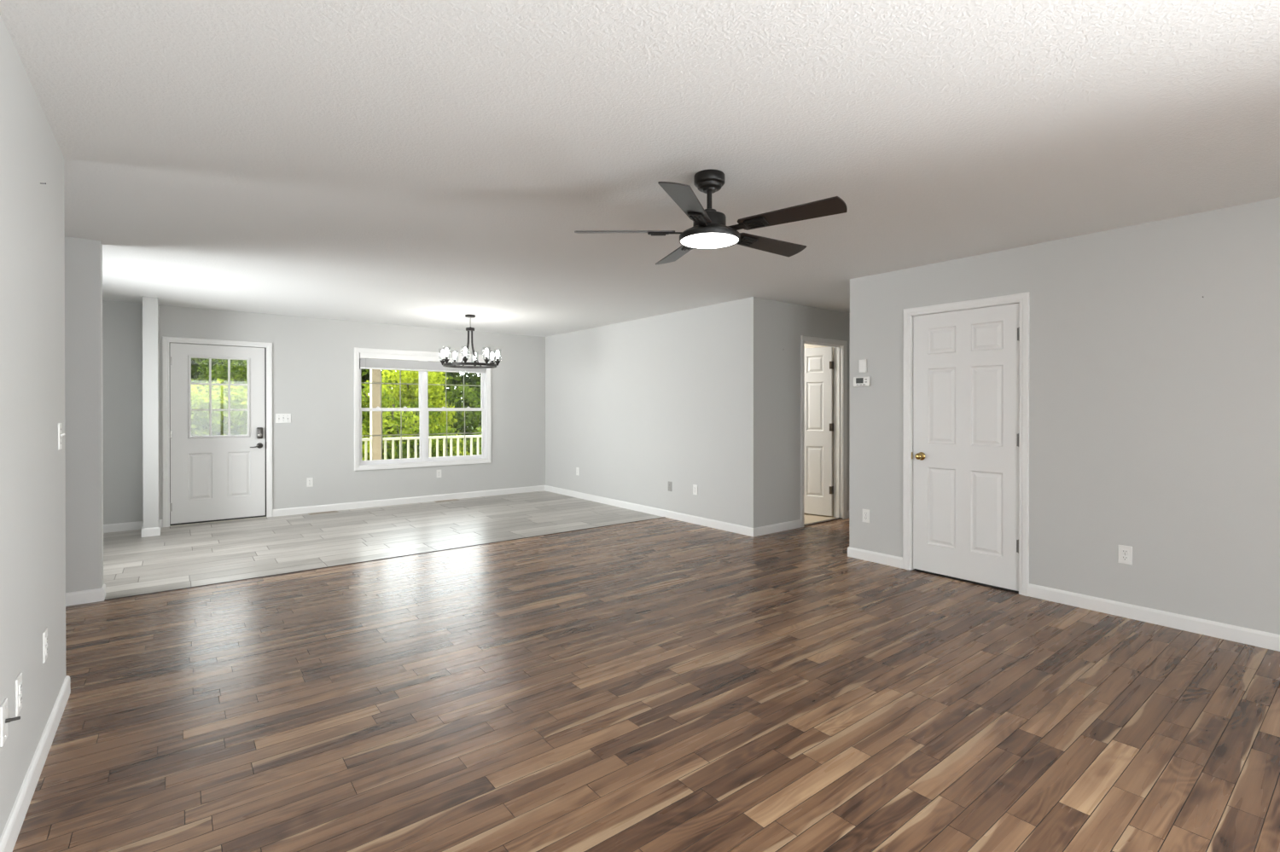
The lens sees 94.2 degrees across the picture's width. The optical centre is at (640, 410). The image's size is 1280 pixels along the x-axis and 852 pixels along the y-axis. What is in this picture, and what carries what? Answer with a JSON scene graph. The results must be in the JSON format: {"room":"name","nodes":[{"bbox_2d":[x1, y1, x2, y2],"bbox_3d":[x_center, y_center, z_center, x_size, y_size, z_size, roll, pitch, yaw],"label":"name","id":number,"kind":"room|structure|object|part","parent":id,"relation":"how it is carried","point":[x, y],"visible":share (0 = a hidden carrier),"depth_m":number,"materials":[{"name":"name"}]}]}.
{"room":"empty living room","nodes":[
{"label":"empty living room","id":0,"kind":"room"},
{"bbox_2d":[0,13,65,837],"bbox_3d":[-0.738,0.084,0.211,0.120,2.440,6.243,0,0,-38],"label":"wall","id":1,"kind":"structure","parent":0,"point":[32,468],"depth_m":2.02,"materials":[{"name":"paint"}]},
{"bbox_2d":[0,698,20,747],"bbox_3d":[-1.820,0.896,1.721,0.037,0.114,0.070,0,0,-38],"label":"cable plate","id":2,"kind":"object","parent":1,"relation":"attached to","point":[4,720],"visible":1,"depth_m":1.71,"materials":[{"name":"white plastic"}]},
{"bbox_3d":[-1.833,0.896,1.712,0.006,0.114,0.070,0,0,-38],"label":"plate","id":3,"kind":"part","parent":2,"relation":"part of","materials":[{"name":"white plastic"}]},
{"bbox_2d":[15,672,22,716],"bbox_3d":[-1.958,0.893,1.874,0.009,0.114,0.070,0,0,-38],"label":"wall outlet","id":4,"kind":"object","parent":1,"relation":"attached to","point":[19,680],"visible":1,"depth_m":1.86,"materials":[{"name":"white plastic"}]},
{"bbox_2d":[18,681,22,694],"bbox_3d":[-1.956,0.873,1.875,0.004,0.029,0.033,0,0,-38],"label":"receptacle","id":5,"kind":"object","parent":4,"relation":"attached to","point":[20,683],"depth_m":1.87,"materials":[{"name":"grey plastic"}]},
{"bbox_2d":[18,693,22,706],"bbox_3d":[-1.956,0.912,1.875,0.004,0.029,0.033,0,0,-38],"label":"receptacle","id":6,"kind":"object","parent":4,"relation":"attached to","point":[20,695],"depth_m":1.87,"materials":[{"name":"white plastic"}]},
{"bbox_2d":[0,675,70,851],"bbox_3d":[-1.008,1.261,0.012,0.822,0.087,6.256,0,0,-38],"label":"baseboard","id":7,"kind":"structure","parent":1,"relation":"attached to","point":[13,827],"depth_m":2.02,"materials":[{"name":"white paint"}]},
{"bbox_2d":[42,628,47,663],"bbox_3d":[-2.260,0.891,2.259,0.009,0.114,0.070,0,0,-38],"label":"wall outlet","id":8,"kind":"object","parent":1,"relation":"attached to","point":[45,632],"visible":1,"depth_m":2.25,"materials":[{"name":"white plastic"}]},
{"bbox_2d":[58,423,65,450],"bbox_3d":[-2.492,0.110,2.561,0.021,0.114,0.070,0,0,-38],"label":"light switch","id":9,"kind":"object","parent":1,"relation":"attached to","point":[61,434],"visible":1,"depth_m":2.54,"materials":[{"name":"white plastic"}]},
{"bbox_3d":[-2.498,0.110,2.557,0.006,0.114,0.070,0,0,-38],"label":"plate","id":10,"kind":"part","parent":9,"relation":"part of","materials":[{"name":"white plastic"}]},
{"bbox_2d":[64,236,103,593],"bbox_3d":[-4.132,0.071,3.737,1.109,2.440,0.120,0,0,-38],"label":"wall","id":11,"kind":"structure","parent":0,"point":[84,419],"depth_m":3.98,"materials":[{"name":"paint"}]},
{"bbox_2d":[65,583,105,606],"bbox_3d":[-4.127,1.247,3.745,1.122,0.087,0.146,0,0,-38],"label":"baseboard","id":12,"kind":"structure","parent":11,"relation":"attached to","point":[96,595],"depth_m":3.98,"materials":[{"name":"white paint"}]},
{"bbox_2d":[142,296,159,529],"bbox_3d":[-5.161,0.062,6.271,0.122,2.440,0.518,0,0,-38],"label":"wall","id":13,"kind":"structure","parent":0,"point":[150,305],"depth_m":6.07,"materials":[{"name":"paint"}]},
{"bbox_2d":[102,300,545,524],"bbox_3d":[-4.915,0.059,6.881,8.756,2.440,0.140,0,0,-38],"label":"wall","id":14,"kind":"structure","parent":0,"point":[313,358],"depth_m":7.47,"materials":[{"name":"paint"}]},
{"bbox_2d":[103,519,162,537],"bbox_3d":[-6.622,1.242,5.121,3.893,0.087,0.531,0,0,-38],"label":"baseboard","id":15,"kind":"structure","parent":14,"relation":"attached to","point":[154,532],"depth_m":6.28,"materials":[{"name":"white paint"}]},
{"bbox_2d":[162,336,272,527],"bbox_3d":[-4.877,0.232,6.884,1.031,2.095,0.184,0,0,-38],"label":"door","id":16,"kind":"structure","parent":14,"relation":"in","point":[210,479],"depth_m":6.82,"materials":[{"name":"white paint"}]},
{"bbox_3d":[-4.849,-0.156,6.851,0.588,0.938,0.013,0,0,-38],"label":"light frame","id":17,"kind":"part","parent":16,"relation":"part of","materials":[{"name":"white paint"}]},
{"bbox_3d":[-4.559,0.417,7.055,0.136,0.066,0.053,0,0,-38],"label":"lever handle","id":18,"kind":"part","parent":16,"relation":"part of","materials":[{"name":"black metal"}]},
{"bbox_2d":[275,413,290,423],"bbox_3d":[-4.343,0.093,7.228,0.162,0.114,0.021,0,0,-38],"label":"light switch","id":19,"kind":"object","parent":14,"relation":"attached to","point":[280,418],"visible":1,"depth_m":7.23,"materials":[{"name":"white plastic"}]},
{"bbox_2d":[306,477,313,487],"bbox_3d":[-4.124,0.892,7.410,0.070,0.114,0.009,0,0,-38],"label":"wall outlet","id":20,"kind":"object","parent":14,"relation":"attached to","point":[309,480],"visible":1,"depth_m":7.41,"materials":[{"name":"white plastic"}]},
{"bbox_2d":[354,347,491,471],"bbox_3d":[-3.023,-0.021,8.354,1.884,1.606,0.158,0,0,-38],"label":"window","id":21,"kind":"structure","parent":14,"relation":"in","point":[485,456],"depth_m":8.32,"materials":[{"name":"white paint"}]},
{"bbox_3d":[-3.406,-0.367,8.102,0.804,0.747,0.030,0,0,-38],"label":"sash","id":22,"kind":"part","parent":21,"relation":"part of","materials":[{"name":"white plastic"}]},
{"bbox_3d":[-3.385,0.331,8.078,0.804,0.737,0.030,0,0,-38],"label":"sash","id":23,"kind":"part","parent":21,"relation":"part of","materials":[{"name":"white plastic"}]},
{"bbox_2d":[359,353,485,373],"bbox_3d":[-2.994,-0.449,8.315,1.744,0.620,0.060,0,0,-38],"label":"window blind","id":24,"kind":"object","parent":21,"relation":"attached to","point":[381,361],"visible":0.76,"depth_m":8.17,"materials":[{"name":"white"}]},
{"bbox_3d":[-2.998,-0.562,8.320,1.732,0.021,0.046,0,0,-38],"label":"rail","id":25,"kind":"part","parent":24,"relation":"part of","materials":[{"name":"white plastic"}]},
{"bbox_3d":[-2.704,-0.369,8.652,0.844,0.747,0.030,0,0,-38],"label":"sash","id":26,"kind":"part","parent":21,"relation":"part of","materials":[{"name":"white plastic"}]},
{"bbox_3d":[-2.683,0.329,8.629,0.844,0.737,0.030,0,0,-38],"label":"sash","id":27,"kind":"part","parent":21,"relation":"part of","materials":[{"name":"white plastic"}]},
{"bbox_2d":[436,469,441,477],"bbox_3d":[-2.853,0.891,8.407,0.070,0.114,0.009,0,0,-38],"label":"wall outlet","id":28,"kind":"object","parent":14,"relation":"attached to","point":[438,472],"visible":1,"depth_m":8.40,"materials":[{"name":"white plastic"}]},
{"bbox_2d":[103,490,662,599],"bbox_3d":[-4.011,1.287,5.635,8.633,0.006,2.943,0,0,-38],"label":"floor tile","id":29,"kind":"structure","parent":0,"point":[169,560],"depth_m":5.96,"materials":[{"name":"tile"}]},
{"bbox_2d":[308,511,337,514],"bbox_3d":[-3.971,1.275,7.435,0.320,0.005,0.105,0,0,-38],"label":"floor vent","id":30,"kind":"object","parent":29,"relation":"in","point":[328,511],"visible":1,"depth_m":7.42,"materials":[{"name":"metal"}]},
{"bbox_2d":[434,499,459,502],"bbox_3d":[-2.744,1.271,8.398,0.320,0.005,0.105,0,0,-38],"label":"floor vent","id":31,"kind":"object","parent":29,"relation":"in","point":[452,499],"visible":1,"depth_m":8.37,"materials":[{"name":"metal"}]},
{"bbox_2d":[0,0,1279,337],"bbox_3d":[-0.561,-1.207,3.304,11.440,0.120,11.138,0,0,-38],"label":"ceiling","id":32,"kind":"structure","parent":0,"point":[417,163],"depth_m":2.44,"materials":[{"name":"white paint"}]},
{"bbox_2d":[440,314,500,368],"bbox_3d":[-2.075,-0.848,7.235,0.690,0.628,0.690,0,0,-28],"label":"chandelier","id":33,"kind":"object","parent":32,"relation":"hanging from","point":[480,365],"visible":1,"depth_m":7.20,"materials":[{"name":"brown metal"}]},
{"bbox_3d":[-2.398,-0.688,7.201,0.039,0.097,0.038,0,0,-38],"label":"bulb","id":34,"kind":"part","parent":33,"relation":"part of","materials":[{"name":"white glass"}]},
{"bbox_3d":[-2.280,-0.688,6.983,0.039,0.097,0.038,0,0,-38],"label":"bulb","id":35,"kind":"part","parent":33,"relation":"part of","materials":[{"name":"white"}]},
{"bbox_3d":[-2.200,-0.758,7.336,0.275,0.432,0.015,0,0,39],"label":"arm","id":36,"kind":"part","parent":33,"relation":"part of","materials":[{"name":"brown metal"}]},
{"bbox_3d":[-2.176,-0.757,7.110,0.015,0.432,0.276,0,0,39],"label":"arm","id":37,"kind":"part","parent":33,"relation":"part of","materials":[{"name":"brown metal"}]},
{"bbox_3d":[-2.041,-0.687,6.912,0.039,0.097,0.038,0,0,-38],"label":"bulb","id":38,"kind":"part","parent":33,"relation":"part of","materials":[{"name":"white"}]},
{"bbox_3d":[-1.951,-0.758,7.134,0.275,0.432,0.015,0,0,39],"label":"arm","id":39,"kind":"part","parent":33,"relation":"part of","materials":[{"name":"brown metal"}]},
{"bbox_3d":[-1.974,-0.758,7.359,0.015,0.432,0.276,0,0,39],"label":"arm","id":40,"kind":"part","parent":33,"relation":"part of","materials":[{"name":"brown metal"}]},
{"bbox_3d":[-1.823,-0.688,7.031,0.039,0.097,0.038,0,0,-38],"label":"bulb","id":41,"kind":"part","parent":33,"relation":"part of","materials":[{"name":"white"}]},
{"bbox_3d":[-1.871,-0.689,7.488,0.039,0.097,0.038,0,0,-38],"label":"bulb","id":42,"kind":"part","parent":33,"relation":"part of","materials":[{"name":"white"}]},
{"bbox_3d":[-1.752,-0.689,7.269,0.039,0.097,0.038,0,0,-38],"label":"bulb","id":43,"kind":"part","parent":33,"relation":"part of","materials":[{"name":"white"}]},
{"bbox_2d":[574,168,847,264],"bbox_3d":[0.371,-0.983,2.913,1.229,0.327,1.263,0,0,-38],"label":"ceiling fan","id":44,"kind":"object","parent":32,"relation":"hanging from","point":[709,230],"visible":1,"depth_m":2.80,"materials":[{"name":"black metal"}]},
{"bbox_3d":[-0.079,-0.872,2.900,0.489,0.006,0.128,0,14,1],"label":"blade","id":45,"kind":"part","parent":44,"relation":"part of","materials":[{"name":"brown wood"}]},
{"bbox_3d":[0.211,-0.873,3.288,0.128,0.006,0.489,-14,4,-17],"label":"blade","id":46,"kind":"part","parent":44,"relation":"part of","materials":[{"name":"black wood"}]},
{"bbox_3d":[0.201,-0.871,2.503,0.128,0.006,0.489,14,5,18],"label":"blade","id":47,"kind":"part","parent":44,"relation":"part of","materials":[{"name":"brown wood"}]},
{"bbox_3d":[0.333,-0.928,2.894,0.158,0.092,0.158,0,0,-38],"label":"motor","id":48,"kind":"part","parent":44,"relation":"part of","materials":[{"name":"black metal"}]},
{"bbox_2d":[680,232,738,248],"bbox_3d":[0.333,-0.826,2.894,0.278,0.014,0.278,0,0,-38],"label":"diffuser","id":49,"kind":"object","parent":44,"relation":"attached to","point":[688,240],"depth_m":2.86,"materials":[{"name":"white"}]},
{"bbox_3d":[0.670,-0.873,3.132,0.489,0.006,0.128,0,-13,-35],"label":"blade","id":50,"kind":"part","parent":44,"relation":"part of","materials":[{"name":"brown wood"}]},
{"bbox_3d":[0.664,-0.871,2.647,0.489,0.006,0.128,0,-13,37],"label":"blade","id":51,"kind":"part","parent":44,"relation":"part of","materials":[{"name":"black wood"}]},
{"bbox_2d":[12,503,1279,851],"bbox_3d":[-0.567,1.391,3.321,11.400,0.204,11.118,0,0,-38],"label":"floor","id":52,"kind":"structure","parent":0,"point":[662,684],"depth_m":2.54,"materials":[{"name":"brown wood"}]},
{"bbox_2d":[104,517,665,600],"bbox_3d":[-1.678,1.284,5.584,5.027,0.008,0.015,0,0,-38],"label":"trim","id":53,"kind":"structure","parent":52,"relation":"on","point":[662,517],"depth_m":4.97,"materials":[{"name":"brown wood"}]},
{"bbox_2d":[545,296,761,528],"bbox_3d":[-0.141,0.056,7.791,0.120,2.440,4.321,0,0,-38],"label":"wall","id":54,"kind":"structure","parent":0,"point":[639,406],"depth_m":7.14,"materials":[{"name":"paint"}]},
{"bbox_2d":[272,485,801,536],"bbox_3d":[-1.123,1.232,7.936,6.205,0.087,2.828,0,0,11],"label":"baseboard","id":55,"kind":"structure","parent":54,"relation":"attached to","point":[734,528],"depth_m":7.62,"materials":[{"name":"white paint"}]},
{"bbox_2d":[576,467,579,475],"bbox_3d":[-0.925,0.888,8.688,0.009,0.114,0.070,0,0,-38],"label":"wall outlet","id":56,"kind":"object","parent":54,"relation":"attached to","point":[577,468],"visible":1,"depth_m":8.68,"materials":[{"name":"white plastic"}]},
{"bbox_2d":[668,481,671,491],"bbox_3d":[0.343,0.901,7.071,0.009,0.114,0.070,0,0,-38],"label":"wall outlet","id":57,"kind":"object","parent":54,"relation":"attached to","point":[669,483],"visible":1,"depth_m":7.07,"materials":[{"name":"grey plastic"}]},
{"bbox_2d":[692,484,697,494],"bbox_3d":[0.614,0.895,6.727,0.009,0.114,0.070,0,0,-38],"label":"wall outlet","id":58,"kind":"object","parent":54,"relation":"attached to","point":[695,486],"visible":1,"depth_m":6.72,"materials":[{"name":"white plastic"}]},
{"bbox_2d":[761,298,849,526],"bbox_3d":[2.164,0.059,6.929,2.444,2.440,0.120,0,0,-38],"label":"wall","id":59,"kind":"structure","parent":0,"point":[782,323],"depth_m":6.36,"materials":[{"name":"paint"}]},
{"bbox_2d":[803,517,842,526],"bbox_3d":[2.077,1.275,6.818,0.737,0.011,0.054,0,0,-38],"label":"trim","id":60,"kind":"structure","parent":59,"relation":"attached to","point":[835,519],"depth_m":6.81,"materials":[{"name":"brown wood"}]},
{"bbox_2d":[800,335,847,527],"bbox_3d":[1.839,0.226,7.117,0.867,2.106,0.852,0,0,-38],"label":"door","id":61,"kind":"structure","parent":59,"relation":"in","point":[817,364],"depth_m":7.11,"materials":[{"name":"white paint"}]},
{"bbox_2d":[804,343,833,517],"bbox_3d":[1.012,0.056,7.717,1.604,2.440,2.543,0,0,-38],"label":"wall","id":62,"kind":"structure","parent":0,"point":[805,345],"depth_m":7.16,"materials":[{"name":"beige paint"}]},
{"bbox_2d":[849,197,1279,634],"bbox_3d":[3.577,0.073,3.114,0.120,2.440,5.487,0,0,-38],"label":"wall","id":63,"kind":"structure","parent":0,"point":[1154,402],"depth_m":3.65,"materials":[{"name":"paint"}]},
{"bbox_2d":[853,376,870,386],"bbox_3d":[1.902,-0.251,5.128,0.028,0.084,0.156,0,0,-38],"label":"thermostat","id":64,"kind":"object","parent":63,"relation":"attached to","point":[865,381],"visible":1,"depth_m":5.11,"materials":[{"name":"white plastic"}]},
{"bbox_2d":[858,359,866,372],"bbox_3d":[1.911,-0.384,5.121,0.024,0.112,0.068,0,0,-38],"label":"door chime","id":65,"kind":"object","parent":63,"relation":"attached to","point":[862,363],"visible":1,"depth_m":5.11,"materials":[{"name":"white plastic"}]},
{"bbox_2d":[862,509,870,523],"bbox_3d":[1.933,0.904,5.108,0.009,0.114,0.070,0,0,-38],"label":"wall outlet","id":66,"kind":"object","parent":63,"relation":"attached to","point":[866,513],"visible":1,"depth_m":5.10,"materials":[{"name":"white plastic"}]},
{"bbox_2d":[902,291,1029,596],"bbox_3d":[2.448,0.232,4.512,0.173,2.113,0.902,0,0,-38],"label":"door","id":67,"kind":"structure","parent":63,"relation":"in","point":[966,363],"depth_m":4.47,"materials":[{"name":"white paint"}]},
{"bbox_3d":[2.213,0.363,4.725,0.066,0.065,0.065,0,0,-38],"label":"knob","id":68,"kind":"part","parent":67,"relation":"part of","materials":[{"name":"gold metal"}]},
{"bbox_2d":[847,546,1279,651],"bbox_3d":[4.435,1.247,3.800,2.337,0.087,5.500,0,0,-38],"label":"baseboard","id":69,"kind":"structure","parent":63,"relation":"attached to","point":[1241,635],"depth_m":3.65,"materials":[{"name":"white paint"}]},
{"bbox_2d":[1117,545,1132,564],"bbox_3d":[3.025,0.901,3.716,0.009,0.114,0.070,0,0,-38],"label":"wall outlet","id":70,"kind":"object","parent":63,"relation":"attached to","point":[1125,553],"visible":1,"depth_m":3.71,"materials":[{"name":"white plastic"}]},
{"bbox_2d":[1122,549,1128,554],"bbox_3d":[3.023,0.882,3.715,0.004,0.029,0.033,0,0,-38],"label":"receptacle","id":71,"kind":"object","parent":70,"relation":"attached to","point":[1124,551],"depth_m":3.71,"materials":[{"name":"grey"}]},
{"bbox_2d":[1122,555,1128,560],"bbox_3d":[3.023,0.921,3.715,0.004,0.029,0.033,0,0,-38],"label":"receptacle","id":72,"kind":"object","parent":70,"relation":"attached to","point":[1124,557],"depth_m":3.71,"materials":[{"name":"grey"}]},
{"label":"outside","id":73,"kind":"structure","parent":0,"visible":0},
{"bbox_3d":[-22.552,2.888,44.977,100.000,0.300,81.400,0,0,-38],"label":"ground","id":74,"kind":"structure","parent":73,"visible":0},
{"bbox_2d":[191,358,246,413],"bbox_3d":[-14.751,-0.207,23.730,5.906,6.428,6.106,0,0,11],"label":"leafy tree","id":75,"kind":"object","parent":74,"relation":"on","point":[213,363],"visible":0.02,"depth_m":22.87,"materials":[{"name":"green plant"}]},
{"bbox_2d":[191,378,247,436],"bbox_3d":[-8.745,1.108,12.558,3.292,3.546,3.710,0,0,-13],"label":"leafy tree","id":76,"kind":"object","parent":74,"relation":"on","point":[200,420],"visible":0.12,"depth_m":11.87,"materials":[{"name":"green plant"}]},
{"bbox_2d":[197,358,247,432],"bbox_3d":[-11.181,0.562,17.592,3.615,4.601,3.566,0,0,-10],"label":"leafy tree","id":77,"kind":"object","parent":74,"relation":"on","point":[241,376],"visible":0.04,"depth_m":17.03,"materials":[{"name":"green plant"}]},
{"bbox_2d":[191,358,481,455],"bbox_3d":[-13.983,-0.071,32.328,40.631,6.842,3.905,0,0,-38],"label":"leafy tree","id":78,"kind":"object","parent":74,"relation":"on","point":[455,378],"visible":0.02,"depth_m":33.85,"materials":[{"name":"green plant"}]},
{"bbox_2d":[383,442,418,459],"bbox_3d":[-4.411,1.960,12.309,1.820,2.630,1.496,0,0,-28],"label":"leafy shrub","id":79,"kind":"object","parent":74,"relation":"on","point":[404,445],"visible":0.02,"depth_m":12.26,"materials":[{"name":"green plant"}]},
{"bbox_2d":[360,381,466,460],"bbox_3d":[-5.986,1.069,14.423,3.710,3.615,3.238,0,0,-33],"label":"leafy tree","id":80,"kind":"object","parent":74,"relation":"on","point":[391,426],"visible":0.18,"depth_m":14.51,"materials":[{"name":"green plant"}]},
{"bbox_2d":[361,368,468,455],"bbox_3d":[-8.070,0.560,20.383,3.995,4.584,3.435,0,0,-11],"label":"leafy tree","id":81,"kind":"object","parent":74,"relation":"on","point":[409,392],"visible":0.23,"depth_m":19.77,"materials":[{"name":"green plant"}]},
{"bbox_2d":[361,359,481,456],"bbox_3d":[-10.688,-0.224,28.066,6.106,6.428,5.906,0,0,-27],"label":"leafy tree","id":82,"kind":"object","parent":74,"relation":"on","point":[459,416],"visible":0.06,"depth_m":27.28,"materials":[{"name":"green plant"}]},
{"bbox_2d":[466,381,481,454],"bbox_3d":[-3.506,0.917,17.134,3.378,3.893,3.424,0,0,-35],"label":"leafy tree","id":83,"kind":"object","parent":74,"relation":"on","point":[474,398],"visible":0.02,"depth_m":17.03,"materials":[{"name":"green plant"}]},
{"bbox_2d":[467,428,481,455],"bbox_3d":[-2.832,1.810,13.593,2.106,3.044,1.731,0,0,-31],"label":"leafy shrub","id":84,"kind":"object","parent":74,"relation":"on","point":[474,442],"visible":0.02,"depth_m":13.32,"materials":[{"name":"green plant"}]},
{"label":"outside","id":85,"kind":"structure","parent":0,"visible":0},
{"bbox_3d":[-4.381,1.412,8.833,14.000,0.040,2.244,0,0,-38],"label":"porch deck","id":86,"kind":"object","parent":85,"visible":0},
{"bbox_2d":[369,358,381,460],"bbox_3d":[-4.332,0.044,9.718,0.170,2.690,0.170,0,0,-38],"label":"porch post","id":87,"kind":"object","parent":86,"relation":"on","point":[375,375],"visible":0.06,"depth_m":9.66,"materials":[{"name":"beige paint"}]},
{"bbox_2d":[361,438,370,460],"bbox_3d":[-5.512,0.872,8.795,2.825,0.840,0.064,0,0,-38],"label":"porch railing","id":88,"kind":"object","parent":87,"relation":"attached to","point":[365,440],"visible":0.04,"depth_m":9.62,"materials":[{"name":"white paint"}]},
{"bbox_3d":[-5.512,0.472,8.794,2.825,0.040,0.064,0,0,-38],"label":"rail","id":89,"kind":"part","parent":88,"relation":"part of","materials":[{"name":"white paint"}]},
{"bbox_2d":[382,435,481,459],"bbox_3d":[-3.151,0.865,10.646,2.825,0.840,0.064,0,0,-38],"label":"porch railing","id":90,"kind":"object","parent":87,"relation":"attached to","point":[471,437],"visible":0.27,"depth_m":10.33,"materials":[{"name":"white paint"}]},
{"bbox_3d":[-3.151,0.465,10.645,2.825,0.040,0.064,0,0,-38],"label":"rail","id":91,"kind":"part","parent":90,"relation":"part of","materials":[{"name":"white paint"}]}
]}

